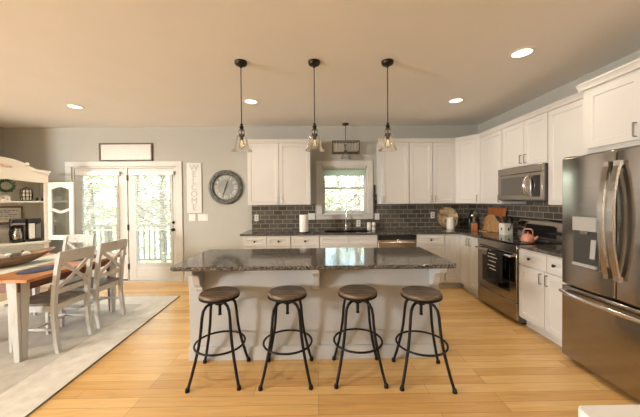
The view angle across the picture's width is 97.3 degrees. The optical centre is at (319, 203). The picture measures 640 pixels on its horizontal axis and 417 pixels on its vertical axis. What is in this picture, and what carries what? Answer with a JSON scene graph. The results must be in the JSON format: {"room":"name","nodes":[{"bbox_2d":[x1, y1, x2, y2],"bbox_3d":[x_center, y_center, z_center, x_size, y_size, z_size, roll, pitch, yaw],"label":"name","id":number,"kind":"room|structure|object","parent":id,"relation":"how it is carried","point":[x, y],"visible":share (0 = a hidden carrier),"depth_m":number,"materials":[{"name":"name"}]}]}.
{"room":"kitchen","nodes":[
{"label":"kitchen","id":0,"kind":"room"},
{"bbox_2d":[0,127,3,156],"bbox_3d":[-7.376,0.068,4.191,3.640,2.755,1.542,0,1,-1],"label":"wall","id":1,"kind":"structure","parent":0,"point":[1,128],"depth_m":4.93,"materials":[{"name":"paint"}]},
{"bbox_2d":[4,125,477,273],"bbox_3d":[-1.361,0.007,5.103,8.710,2.755,0.150,0,1,-1],"label":"wall","id":2,"kind":"structure","parent":0,"point":[48,149],"depth_m":5.01,"materials":[{"name":"paint"}]},
{"bbox_2d":[75,169,125,279],"bbox_3d":[-3.904,0.379,5.009,0.885,1.995,0.100,0,1,-1],"label":"door","id":3,"kind":"structure","parent":2,"relation":"in","point":[80,174],"depth_m":5.00,"materials":[{"name":"paint"}]},
{"bbox_2d":[65,161,183,281],"bbox_3d":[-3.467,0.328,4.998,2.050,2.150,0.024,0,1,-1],"label":"trim","id":4,"kind":"structure","parent":2,"relation":"attached to","point":[68,165],"depth_m":4.98,"materials":[{"name":"paint"}]},
{"bbox_2d":[99,143,152,160],"bbox_3d":[-3.432,-0.910,4.979,0.930,0.317,0.029,0,1,-1],"label":"framed sign","id":5,"kind":"object","parent":2,"relation":"attached to","point":[107,151],"visible":1,"depth_m":4.98,"materials":[{"name":"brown wood"}]},
{"bbox_2d":[123,168,176,280],"bbox_3d":[-3.044,0.372,5.015,0.935,1.995,0.107,0,1,-1],"label":"door","id":6,"kind":"structure","parent":2,"relation":"in","point":[154,270],"depth_m":5.01,"materials":[{"name":"paint"}]},
{"bbox_2d":[189,214,195,220],"bbox_3d":[-2.278,0.248,5.015,0.120,0.120,0.010,0,1,-1],"label":"switch plate","id":7,"kind":"object","parent":2,"relation":"attached to","point":[192,217],"visible":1,"depth_m":5.01,"materials":[{"name":"white paint"}]},
{"bbox_2d":[187,163,201,212],"bbox_3d":[-2.232,-0.277,5.002,0.260,0.892,0.024,0,1,-1],"label":"welcome sign","id":8,"kind":"object","parent":2,"relation":"attached to","point":[194,170],"visible":1,"depth_m":5.00,"materials":[{"name":"grey wood"}]},
{"bbox_2d":[198,214,207,220],"bbox_3d":[-2.085,0.246,5.017,0.175,0.120,0.010,0,1,-1],"label":"switch plate","id":9,"kind":"object","parent":2,"relation":"attached to","point":[201,217],"visible":1,"depth_m":5.01,"materials":[{"name":"white paint"}]},
{"bbox_2d":[208,170,242,203],"bbox_3d":[-1.674,-0.290,4.991,0.610,0.610,0.058,0,1,-1],"label":"wall clock","id":10,"kind":"object","parent":2,"relation":"attached to","point":[225,186],"visible":1,"depth_m":5.00,"materials":[{"name":"white"}]},
{"bbox_2d":[244,139,312,204],"bbox_3d":[-0.685,-0.523,4.836,1.135,1.090,0.381,0,1,-1],"label":"upper cabinet","id":11,"kind":"object","parent":2,"relation":"attached to","point":[278,170],"visible":0.88,"depth_m":4.68,"materials":[{"name":"paint"}]},
{"bbox_2d":[322,166,366,213],"bbox_3d":[0.440,-0.244,5.118,0.815,0.845,0.154,0,1,-1],"label":"window","id":12,"kind":"structure","parent":2,"relation":"in","point":[338,170],"depth_m":5.05,"materials":[{"name":"paint"}]},
{"bbox_2d":[323,168,365,175],"bbox_3d":[0.438,-0.569,5.055,0.755,0.148,0.036,0,1,-1],"label":"roller shade","id":13,"kind":"object","parent":12,"relation":"attached to","point":[326,171],"depth_m":5.05,"materials":[{"name":"fabric"}]},
{"bbox_2d":[316,161,373,219],"bbox_3d":[0.441,-0.242,5.023,1.045,1.045,0.047,0,1,-1],"label":"trim","id":14,"kind":"structure","parent":2,"relation":"attached to","point":[319,164],"depth_m":5.02,"materials":[{"name":"paint"}]},
{"bbox_2d":[252,203,477,229],"bbox_3d":[0.809,0.228,5.050,4.055,0.446,0.008,0,1,-1],"label":"backsplash","id":15,"kind":"structure","parent":2,"relation":"attached to","point":[271,217],"depth_m":5.05,"materials":[{"name":"tile"}]},
{"bbox_2d":[308,213,314,219],"bbox_3d":[-0.148,0.230,5.030,0.120,0.116,0.009,0,1,-1],"label":"switch plate","id":16,"kind":"object","parent":15,"relation":"attached to","point":[311,216],"visible":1,"depth_m":5.03,"materials":[{"name":"white paint"}]},
{"bbox_2d":[374,185,376,210],"bbox_3d":[0.981,-0.100,5.019,0.050,0.470,0.064,0,1,-1],"label":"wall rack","id":17,"kind":"object","parent":2,"relation":"attached to","point":[375,205],"visible":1,"depth_m":5.00,"materials":[{"name":"black metal"}]},
{"bbox_2d":[376,138,409,203],"bbox_3d":[1.232,-0.540,4.857,0.513,1.090,0.381,0,1,-1],"label":"upper cabinet","id":18,"kind":"object","parent":2,"relation":"attached to","point":[392,166],"visible":0.91,"depth_m":4.71,"materials":[{"name":"paint"}]},
{"bbox_2d":[409,138,455,203],"bbox_3d":[1.882,-0.545,4.864,0.787,1.090,0.381,0,1,-1],"label":"upper cabinet","id":19,"kind":"object","parent":2,"relation":"attached to","point":[432,161],"visible":0.94,"depth_m":4.71,"materials":[{"name":"paint"}]},
{"bbox_2d":[0,0,639,127],"bbox_3d":[-3.069,-1.379,0.671,12.200,0.150,8.942,0,1,-1],"label":"ceiling","id":20,"kind":"structure","parent":0,"point":[128,63],"depth_m":2.61,"materials":[{"name":"paint"}]},
{"bbox_2d":[65,104,83,108],"bbox_3d":[-3.374,-1.334,3.878,0.200,0.009,0.200,0,1,-1],"label":"recessed light","id":21,"kind":"object","parent":20,"relation":"in","point":[74,106],"visible":1,"depth_m":3.87,"materials":[{"name":"white paint"}]},
{"bbox_2d":[231,59,251,152],"bbox_3d":[-0.749,-0.924,2.681,0.192,0.846,0.192,0,1,-1],"label":"pendant lamp","id":22,"kind":"object","parent":20,"relation":"hanging from","point":[240,63],"visible":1,"depth_m":2.68,"materials":[{"name":"brown metal"}]},
{"bbox_2d":[239,130,244,139],"bbox_3d":[-0.747,-0.654,2.684,0.054,0.092,0.053,0,1,-1],"label":"socket","id":23,"kind":"object","parent":22,"relation":"attached to","point":[241,135],"depth_m":2.67,"materials":[{"name":"brown metal"}]},
{"bbox_2d":[243,99,258,103],"bbox_3d":[-0.916,-1.353,3.741,0.200,0.009,0.200,0,1,-1],"label":"recessed light","id":24,"kind":"object","parent":20,"relation":"in","point":[247,101],"visible":1,"depth_m":3.73,"materials":[{"name":"beige plastic"}]},
{"bbox_2d":[305,59,324,151],"bbox_3d":[-0.053,-0.930,2.689,0.192,0.846,0.192,-1,1,-24],"label":"pendant lamp","id":25,"kind":"object","parent":20,"relation":"hanging from","point":[313,63],"visible":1,"depth_m":2.68,"materials":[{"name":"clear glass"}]},
{"bbox_2d":[312,130,316,139],"bbox_3d":[-0.051,-0.660,2.692,0.054,0.092,0.053,-1,1,-24],"label":"socket","id":26,"kind":"object","parent":25,"relation":"attached to","point":[314,134],"depth_m":2.68,"materials":[{"name":"brown metal"}]},
{"bbox_2d":[332,123,359,158],"bbox_3d":[0.444,-1.081,4.873,0.470,0.606,0.170,0,1,-1],"label":"pendant","id":27,"kind":"object","parent":20,"relation":"hanging from","point":[345,141],"visible":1,"depth_m":4.83,"materials":[{"name":"brown metal"}]},
{"bbox_2d":[378,58,397,151],"bbox_3d":[0.648,-0.936,2.696,0.192,0.846,0.192,0,1,38],"label":"pendant lamp","id":28,"kind":"object","parent":20,"relation":"hanging from","point":[388,62],"visible":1,"depth_m":2.69,"materials":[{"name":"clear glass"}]},
{"bbox_2d":[385,130,390,138],"bbox_3d":[0.650,-0.666,2.700,0.053,0.092,0.054,0,1,38],"label":"socket","id":29,"kind":"object","parent":28,"relation":"attached to","point":[387,134],"depth_m":2.69,"materials":[{"name":"brown metal"}]},
{"bbox_2d":[448,98,463,102],"bbox_3d":[1.820,-1.376,3.769,0.200,0.009,0.200,0,1,-1],"label":"recessed light","id":30,"kind":"object","parent":20,"relation":"in","point":[455,100],"visible":1,"depth_m":3.76,"materials":[{"name":"beige"}]},
{"bbox_2d":[509,47,535,58],"bbox_3d":[1.829,-1.362,2.549,0.200,0.009,0.200,0,1,-1],"label":"recessed light","id":31,"kind":"object","parent":20,"relation":"in","point":[526,51],"visible":1,"depth_m":2.54,"materials":[{"name":"beige plastic"}]},
{"bbox_2d":[0,282,639,416],"bbox_3d":[-3.045,1.511,0.705,12.200,0.120,8.942,0,1,-1],"label":"floor","id":32,"kind":"structure","parent":0,"point":[499,366],"depth_m":2.24,"materials":[{"name":"brown wood"}]},
{"bbox_2d":[0,156,74,299],"bbox_3d":[-4.641,0.365,4.181,0.864,2.115,1.355,0,1,35],"label":"china hutch","id":33,"kind":"object","parent":32,"relation":"on","point":[22,174],"visible":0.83,"depth_m":4.47,"materials":[{"name":"paint"}]},
{"bbox_2d":[0,195,9,200],"bbox_3d":[-4.775,-0.079,4.184,0.102,0.085,0.220,0,1,35],"label":"wooden crate","id":34,"kind":"object","parent":33,"relation":"on","point":[2,197],"visible":0.96,"depth_m":4.20,"materials":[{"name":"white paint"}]},
{"bbox_2d":[0,179,15,192],"bbox_3d":[-4.611,-0.263,4.136,0.067,0.217,0.221,0,1,35],"label":"wreath","id":35,"kind":"object","parent":33,"relation":"hanging from","point":[13,187],"visible":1,"depth_m":4.16,"materials":[{"name":"green plant"}]},
{"bbox_2d":[0,206,22,224],"bbox_3d":[-4.925,0.323,4.406,0.098,0.559,0.400,0,1,35],"label":"framed print","id":36,"kind":"object","parent":33,"relation":"on","point":[6,212],"visible":0.77,"depth_m":4.46,"materials":[{"name":"brown wood"}]},
{"bbox_2d":[8,219,25,242],"bbox_3d":[-4.693,0.419,4.346,0.191,0.360,0.176,0,1,35],"label":"coffee maker","id":37,"kind":"object","parent":33,"relation":"on","point":[16,226],"visible":1,"depth_m":4.31,"materials":[{"name":"black plastic"}]},
{"bbox_2d":[0,201,43,202],"bbox_3d":[-4.885,-0.024,4.225,0.385,0.023,1.040,0,1,35],"label":"shelf","id":38,"kind":"object","parent":33,"relation":"attached to","point":[0,201],"depth_m":4.33,"materials":[{"name":"paint"}]},
{"bbox_2d":[20,187,32,200],"bbox_3d":[-4.632,-0.150,4.443,0.151,0.220,0.151,0,1,35],"label":"jar","id":39,"kind":"object","parent":33,"relation":"on","point":[26,194],"visible":1,"depth_m":4.40,"materials":[{"name":"beige ceramic"}]},
{"bbox_2d":[25,218,41,241],"bbox_3d":[-4.587,0.415,4.507,0.220,0.362,0.154,0,1,35],"label":"espresso machine","id":40,"kind":"object","parent":33,"relation":"on","point":[32,225],"visible":0.98,"depth_m":4.46,"materials":[{"name":"black plastic"}]},
{"bbox_2d":[0,296,179,416],"bbox_3d":[-3.236,1.424,2.544,2.660,0.013,3.425,0,1,-1],"label":"area rug","id":41,"kind":"object","parent":32,"relation":"on","point":[26,385],"visible":0.6,"depth_m":2.74,"materials":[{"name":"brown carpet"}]},
{"bbox_2d":[4,245,94,353],"bbox_3d":[-2.682,0.929,2.846,0.553,0.961,0.429,0,1,0],"label":"dining chair","id":42,"kind":"object","parent":41,"relation":"on","point":[49,302],"visible":0.94,"depth_m":2.77,"materials":[{"name":"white wood"}]},
{"bbox_2d":[0,253,126,362],"bbox_3d":[-3.198,1.036,3.085,1.294,0.749,1.285,0,1,-1],"label":"dining table","id":43,"kind":"object","parent":41,"relation":"on","point":[18,288],"visible":0.51,"depth_m":2.53,"materials":[{"name":"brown wood"}]},
{"bbox_2d":[0,254,55,274],"bbox_3d":[-3.198,0.660,3.080,0.440,0.004,1.246,0,1,-1],"label":"table runner","id":44,"kind":"object","parent":43,"relation":"on","point":[48,259],"visible":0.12,"depth_m":3.04,"materials":[{"name":"fabric"}]},
{"bbox_2d":[0,247,54,267],"bbox_3d":[-3.307,0.586,2.921,0.330,0.138,0.920,0,1,19],"label":"dough bowl","id":45,"kind":"object","parent":44,"relation":"on","point":[35,254],"visible":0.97,"depth_m":3.01,"materials":[{"name":"brown wood"}]},
{"bbox_2d":[10,253,21,256],"bbox_3d":[-3.254,0.569,3.013,0.090,0.090,0.089,0,1,-1],"label":"decorative ball","id":46,"kind":"object","parent":45,"relation":"in","point":[13,254],"visible":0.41,"depth_m":2.99,"materials":[{"name":"grey"}]},
{"bbox_2d":[15,265,61,274],"bbox_3d":[-2.805,0.658,2.827,0.261,0.005,0.403,0,1,-1],"label":"placemat","id":47,"kind":"object","parent":43,"relation":"on","point":[48,267],"visible":0.86,"depth_m":2.77,"materials":[{"name":"blue fabric"}]},
{"bbox_2d":[32,234,94,315],"bbox_3d":[-3.425,0.924,3.795,0.429,0.961,0.553,-1,1,-2],"label":"dining chair","id":48,"kind":"object","parent":41,"relation":"on","point":[74,238],"visible":0.35,"depth_m":4.00,"materials":[{"name":"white wood"}]},
{"bbox_2d":[59,239,127,327],"bbox_3d":[-2.698,0.922,3.380,0.553,0.961,0.429,0,1,2],"label":"dining chair","id":49,"kind":"object","parent":41,"relation":"on","point":[100,282],"visible":0.74,"depth_m":3.30,"materials":[{"name":"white wood"}]},
{"bbox_2d":[185,286,250,393],"bbox_3d":[-0.821,1.067,2.316,0.418,0.691,0.417,-1,1,-4],"label":"bar stool","id":50,"kind":"object","parent":32,"relation":"on","point":[218,296],"visible":1,"depth_m":2.22,"materials":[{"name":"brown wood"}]},
{"bbox_2d":[243,236,290,248],"bbox_3d":[-0.836,0.945,4.712,0.752,0.880,0.661,0,1,-1],"label":"base cabinet","id":51,"kind":"object","parent":32,"relation":"on","point":[249,242],"visible":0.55,"depth_m":4.41,"materials":[{"name":"paint"}]},
{"bbox_2d":[240,228,517,237],"bbox_3d":[0.800,0.475,4.495,4.110,0.033,1.124,0,1,-1],"label":"countertop","id":52,"kind":"structure","parent":51,"relation":"on","point":[394,231],"depth_m":4.47,"materials":[{"name":"stone"}]},
{"bbox_2d":[299,213,308,232],"bbox_3d":[-0.262,0.309,4.551,0.170,0.315,0.170,0,1,-1],"label":"paper towel holder","id":53,"kind":"object","parent":52,"relation":"on","point":[303,219],"visible":1,"depth_m":4.49,"materials":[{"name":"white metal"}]},
{"bbox_2d":[324,230,369,232],"bbox_3d":[0.449,0.569,4.692,0.746,0.211,0.356,0,1,-1],"label":"sink","id":54,"kind":"object","parent":52,"relation":"in","point":[325,231],"visible":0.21,"depth_m":4.86,"materials":[{"name":"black metal"}]},
{"bbox_2d":[344,208,349,229],"bbox_3d":[0.454,0.265,4.886,0.102,0.382,0.169,0,1,26],"label":"kitchen faucet","id":55,"kind":"object","parent":52,"relation":"on","point":[346,217],"visible":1,"depth_m":4.93,"materials":[{"name":"silver metal"}]},
{"bbox_2d":[367,219,370,229],"bbox_3d":[0.855,0.358,4.912,0.070,0.190,0.074,0,1,-1],"label":"soap bottle","id":56,"kind":"object","parent":52,"relation":"on","point":[368,222],"visible":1,"depth_m":4.89,"materials":[{"name":"white plastic"}]},
{"bbox_2d":[372,219,375,229],"bbox_3d":[0.938,0.357,4.913,0.070,0.190,0.074,0,1,-1],"label":"soap bottle","id":57,"kind":"object","parent":52,"relation":"on","point":[373,222],"visible":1,"depth_m":4.89,"materials":[{"name":"white plastic"}]},
{"bbox_2d":[436,206,458,227],"bbox_3d":[2.272,0.243,5.029,0.395,0.391,0.090,0,1,-1],"label":"round platter","id":58,"kind":"object","parent":52,"relation":"on","point":[446,211],"visible":0.8,"depth_m":5.04,"materials":[{"name":"brown wood"}]},
{"bbox_2d":[446,217,456,229],"bbox_3d":[2.254,0.339,4.821,0.173,0.207,0.131,0,1,30],"label":"pitcher","id":59,"kind":"object","parent":52,"relation":"on","point":[450,225],"visible":0.98,"depth_m":4.78,"materials":[{"name":"beige ceramic"}]},
{"bbox_2d":[468,212,471,228],"bbox_3d":[2.609,0.288,4.893,0.076,0.300,0.075,0,1,-1],"label":"oil bottle","id":60,"kind":"object","parent":52,"relation":"on","point":[469,217],"visible":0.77,"depth_m":4.87,"materials":[{"name":"green glass"}]},
{"bbox_2d":[471,223,477,230],"bbox_3d":[2.513,0.378,4.593,0.090,0.130,0.090,0,1,24],"label":"box","id":61,"kind":"object","parent":52,"relation":"on","point":[474,227],"visible":0.96,"depth_m":4.55,"materials":[{"name":"brown wood"}]},
{"bbox_2d":[481,215,499,232],"bbox_3d":[2.725,0.308,4.489,0.069,0.267,0.410,0,1,-1],"label":"cutting board","id":62,"kind":"object","parent":52,"relation":"on","point":[490,223],"visible":0.84,"depth_m":4.47,"materials":[{"name":"brown wood"}]},
{"bbox_2d":[487,207,506,231],"bbox_3d":[2.788,0.250,4.474,0.080,0.382,0.440,0,1,-1],"label":"cutting board","id":63,"kind":"object","parent":52,"relation":"on","point":[498,211],"visible":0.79,"depth_m":4.40,"materials":[{"name":"brown wood"}]},
{"bbox_2d":[499,223,512,234],"bbox_3d":[2.674,0.365,4.054,0.125,0.165,0.125,0,1,-1],"label":"utensil crock","id":64,"kind":"object","parent":52,"relation":"on","point":[504,228],"visible":0.94,"depth_m":3.99,"materials":[{"name":"beige ceramic"}]},
{"bbox_2d":[258,285,312,390],"bbox_3d":[-0.266,1.063,2.325,0.418,0.691,0.417,0,1,-1],"label":"bar stool","id":65,"kind":"object","parent":32,"relation":"on","point":[287,294],"visible":1,"depth_m":2.22,"materials":[{"name":"black metal"}]},
{"bbox_2d":[291,235,318,247],"bbox_3d":[-0.232,0.939,4.719,0.445,0.880,0.661,0,1,-1],"label":"drawer","id":66,"kind":"object","parent":32,"relation":"on","point":[296,241],"visible":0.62,"depth_m":4.42,"materials":[{"name":"paint"}]},
{"bbox_2d":[185,269,446,360],"bbox_3d":[-0.049,0.962,2.691,2.267,0.881,0.788,0,1,-1],"label":"kitchen island","id":67,"kind":"object","parent":32,"relation":"on","point":[322,305],"visible":0.49,"depth_m":2.54,"materials":[{"name":"paint"}]},
{"bbox_2d":[170,247,455,271],"bbox_3d":[-0.052,0.504,2.641,2.295,0.033,0.840,0,1,-1],"label":"island countertop","id":68,"kind":"structure","parent":67,"relation":"on","point":[379,257],"depth_m":2.45,"materials":[{"name":"stone"}]},
{"bbox_2d":[319,235,376,247],"bbox_3d":[0.450,0.934,4.726,0.912,0.880,0.661,0,1,-1],"label":"base cabinet","id":69,"kind":"object","parent":32,"relation":"on","point":[325,241],"visible":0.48,"depth_m":4.43,"materials":[{"name":"paint"}]},
{"bbox_2d":[332,284,388,388],"bbox_3d":[0.314,1.058,2.336,0.418,0.691,0.417,0,1,0],"label":"bar stool","id":70,"kind":"object","parent":32,"relation":"on","point":[356,293],"visible":1,"depth_m":2.23,"materials":[{"name":"black metal"}]},
{"bbox_2d":[377,235,415,246],"bbox_3d":[1.212,0.928,4.730,0.602,0.878,0.663,0,1,-1],"label":"dishwasher","id":71,"kind":"object","parent":32,"relation":"on","point":[382,240],"visible":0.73,"depth_m":4.43,"materials":[{"name":"silver metal"}]},
{"bbox_2d":[392,286,456,393],"bbox_3d":[0.822,1.054,2.287,0.418,0.691,0.417,0,1,5],"label":"bar stool","id":72,"kind":"object","parent":32,"relation":"on","point":[420,295],"visible":1,"depth_m":2.19,"materials":[{"name":"black metal"}]},
{"bbox_2d":[416,234,444,287],"bbox_3d":[1.745,0.922,4.741,0.450,0.880,0.659,0,1,-1],"label":"base cabinet","id":73,"kind":"object","parent":32,"relation":"on","point":[433,243],"visible":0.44,"depth_m":4.44,"materials":[{"name":"paint"}]},
{"bbox_2d":[443,234,474,294],"bbox_3d":[2.415,0.918,4.641,0.881,0.880,0.875,0,1,-1],"label":"base cabinet","id":74,"kind":"object","parent":32,"relation":"on","point":[456,245],"visible":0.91,"depth_m":4.45,"materials":[{"name":"paint"}]},
{"bbox_2d":[468,237,478,295],"bbox_3d":[2.526,0.924,4.082,0.671,0.880,0.238,0,1,-1],"label":"base cabinet","id":75,"kind":"object","parent":32,"relation":"on","point":[472,242],"visible":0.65,"depth_m":4.09,"materials":[{"name":"paint"}]},
{"bbox_2d":[475,217,561,323],"bbox_3d":[2.499,0.785,3.563,0.708,1.170,0.776,0,1,-1],"label":"range","id":76,"kind":"object","parent":32,"relation":"on","point":[504,296],"visible":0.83,"depth_m":3.45,"materials":[{"name":"silver metal"}]},
{"bbox_2d":[486,248,505,282],"bbox_3d":[2.158,0.758,3.455,0.057,0.366,0.306,0,1,-1],"label":"kitchen towel","id":77,"kind":"object","parent":76,"relation":"hanging from","point":[496,261],"visible":0.99,"depth_m":3.42,"materials":[{"name":"black fabric"}]},
{"bbox_2d":[478,235,561,245],"bbox_3d":[2.493,0.458,3.559,0.565,0.024,0.776,0,1,-1],"label":"cooktop","id":78,"kind":"object","parent":76,"relation":"in","point":[506,240],"depth_m":3.45,"materials":[{"name":"black glass"}]},
{"bbox_2d":[521,228,538,242],"bbox_3d":[2.437,0.369,3.298,0.141,0.160,0.148,0,1,1],"label":"tea kettle","id":79,"kind":"object","parent":76,"relation":"on","point":[527,237],"visible":1,"depth_m":3.26,"materials":[{"name":"pink metal"}]},
{"bbox_2d":[519,248,566,346],"bbox_3d":[2.539,0.938,2.863,0.671,0.880,0.614,0,1,-1],"label":"base cabinet","id":80,"kind":"object","parent":32,"relation":"on","point":[540,274],"visible":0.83,"depth_m":2.85,"materials":[{"name":"paint"}]},
{"bbox_2d":[518,244,561,257],"bbox_3d":[2.548,0.480,2.857,0.650,0.033,0.622,0,1,-1],"label":"countertop","id":81,"kind":"structure","parent":80,"relation":"on","point":[555,250],"depth_m":2.92,"materials":[{"name":"stone"}]},
{"bbox_2d":[559,146,639,400],"bbox_3d":[2.476,0.490,2.080,0.782,1.795,0.913,0,1,-1],"label":"refrigerator","id":82,"kind":"object","parent":32,"relation":"on","point":[601,191],"visible":1,"depth_m":2.13,"materials":[{"name":"silver metal"}]},
{"bbox_2d":[578,404,639,416],"bbox_3d":[1.057,0.969,0.481,0.793,0.900,0.515,0,1,-1],"label":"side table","id":83,"kind":"object","parent":32,"relation":"on","point":[583,410],"visible":1,"depth_m":0.71,"materials":[{"name":"white paint"}]},
{"bbox_2d":[478,50,639,133],"bbox_3d":[2.968,0.023,0.679,0.150,2.755,8.792,0,1,-1],"label":"wall","id":84,"kind":"structure","parent":0,"point":[569,89],"depth_m":3.47,"materials":[{"name":"paint"}]},
{"bbox_2d":[456,134,480,203],"bbox_3d":[2.539,-0.549,4.719,0.606,1.090,0.686,0,1,-1],"label":"upper cabinet","id":85,"kind":"object","parent":84,"relation":"attached to","point":[467,147],"visible":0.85,"depth_m":4.55,"materials":[{"name":"paint"}]},
{"bbox_2d":[478,125,525,203],"bbox_3d":[2.658,-0.543,4.145,0.381,1.090,0.533,0,1,-1],"label":"upper cabinet","id":86,"kind":"object","parent":84,"relation":"attached to","point":[491,139],"visible":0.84,"depth_m":4.12,"materials":[{"name":"paint"}]},
{"bbox_2d":[478,201,561,233],"bbox_3d":[2.856,0.191,3.805,0.008,0.514,2.542,0,1,-1],"label":"backsplash","id":87,"kind":"structure","parent":84,"relation":"attached to","point":[531,209],"depth_m":3.89,"materials":[{"name":"tile"}]},
{"bbox_2d":[500,106,548,168],"bbox_3d":[2.663,-0.770,3.490,0.381,0.620,0.768,0,1,-1],"label":"upper cabinet","id":88,"kind":"object","parent":84,"relation":"attached to","point":[524,137],"visible":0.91,"depth_m":3.42,"materials":[{"name":"paint"}]},
{"bbox_2d":[498,163,547,200],"bbox_3d":[2.616,-0.243,3.495,0.483,0.427,0.762,0,1,-1],"label":"microwave oven","id":89,"kind":"object","parent":88,"relation":"attached to","point":[529,182],"visible":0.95,"depth_m":3.36,"materials":[{"name":"silver metal"}]},
{"bbox_2d":[546,92,587,204],"bbox_3d":[2.676,-0.528,2.823,0.373,1.090,0.568,0,1,-1],"label":"upper cabinet","id":90,"kind":"object","parent":84,"relation":"attached to","point":[566,115],"visible":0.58,"depth_m":2.94,"materials":[{"name":"paint"}]},
{"bbox_2d":[575,58,639,153],"bbox_3d":[2.594,-0.751,2.076,0.551,0.625,0.972,0,1,-1],"label":"upper cabinet","id":91,"kind":"object","parent":84,"relation":"attached to","point":[611,98],"visible":0.94,"depth_m":2.26,"materials":[{"name":"paint"}]},
{"label":"outside","id":92,"kind":"structure","parent":0,"visible":0},
{"bbox_3d":[-2.253,1.482,5.964,8.800,0.080,1.558,0,1,-1],"label":"deck","id":93,"kind":"object","parent":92,"visible":0},
{"bbox_2d":[85,224,170,260],"bbox_3d":[-2.264,0.944,6.607,8.490,0.980,0.120,0,1,-1],"label":"deck railing","id":94,"kind":"object","parent":93,"relation":"on","point":[108,235],"visible":0.19,"depth_m":6.58,"materials":[{"name":"beige paint"}]},
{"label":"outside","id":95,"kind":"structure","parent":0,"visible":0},
{"bbox_2d":[85,218,170,262],"bbox_3d":[-0.278,2.707,27.639,80.000,0.200,44.788,0,1,-1],"label":"ground","id":96,"kind":"structure","parent":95,"point":[151,231],"depth_m":18.89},
{"bbox_2d":[84,175,166,240],"bbox_3d":[-12.569,-1.964,15.344,8.452,10.615,7.536,-1,1,-44],"label":"tree","id":97,"kind":"object","parent":96,"relation":"on","point":[143,175],"visible":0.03,"depth_m":14.76,"materials":[{"name":"green plant"}]},
{"bbox_2d":[84,175,167,243],"bbox_3d":[-8.385,-0.273,10.732,5.270,8.089,4.947,0,1,-1],"label":"tree","id":98,"kind":"object","parent":96,"relation":"on","point":[92,232],"visible":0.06,"depth_m":10.50,"materials":[{"name":"green plant"}]},
{"bbox_2d":[84,175,169,262],"bbox_3d":[-5.347,-0.738,9.772,4.514,8.296,4.227,0,1,-1],"label":"tree","id":99,"kind":"object","parent":96,"relation":"on","point":[162,231],"visible":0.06,"depth_m":9.48,"materials":[{"name":"green plant"}]},
{"bbox_2d":[88,175,170,262],"bbox_3d":[-5.992,-0.854,10.257,5.231,7.755,5.179,0,1,-1],"label":"tree","id":100,"kind":"object","parent":96,"relation":"on","point":[137,175],"visible":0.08,"depth_m":9.78,"materials":[{"name":"green plant"}]},
{"bbox_2d":[97,176,170,256],"bbox_3d":[-9.349,-2.245,15.097,11.356,11.097,7.199,0,1,-1],"label":"tree","id":101,"kind":"object","parent":96,"relation":"on","point":[168,232],"visible":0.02,"depth_m":15.45,"materials":[{"name":"green plant"}]},
{"bbox_2d":[325,176,360,210],"bbox_3d":[0.122,-1.493,10.810,4.903,8.732,4.158,0,1,13],"label":"tree","id":102,"kind":"object","parent":96,"relation":"on","point":[327,195],"visible":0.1,"depth_m":10.83,"materials":[{"name":"green plant"}]},
{"bbox_2d":[325,176,362,210],"bbox_3d":[1.376,-1.902,14.792,9.683,9.964,6.019,0,1,-1],"label":"tree","id":103,"kind":"object","parent":96,"relation":"on","point":[336,180],"visible":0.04,"depth_m":14.93,"materials":[{"name":"green plant"}]},
{"bbox_2d":[325,176,363,210],"bbox_3d":[0.894,-1.157,10.158,5.213,9.114,3.388,0,1,43],"label":"tree","id":104,"kind":"object","parent":96,"relation":"on","point":[356,199],"visible":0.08,"depth_m":9.94,"materials":[{"name":"green plant"}]},
{"bbox_2d":[330,176,363,209],"bbox_3d":[2.329,0.194,12.940,5.629,6.588,4.666,0,1,42],"label":"tree","id":105,"kind":"object","parent":96,"relation":"on","point":[353,176],"visible":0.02,"depth_m":13.23,"materials":[{"name":"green plant"}]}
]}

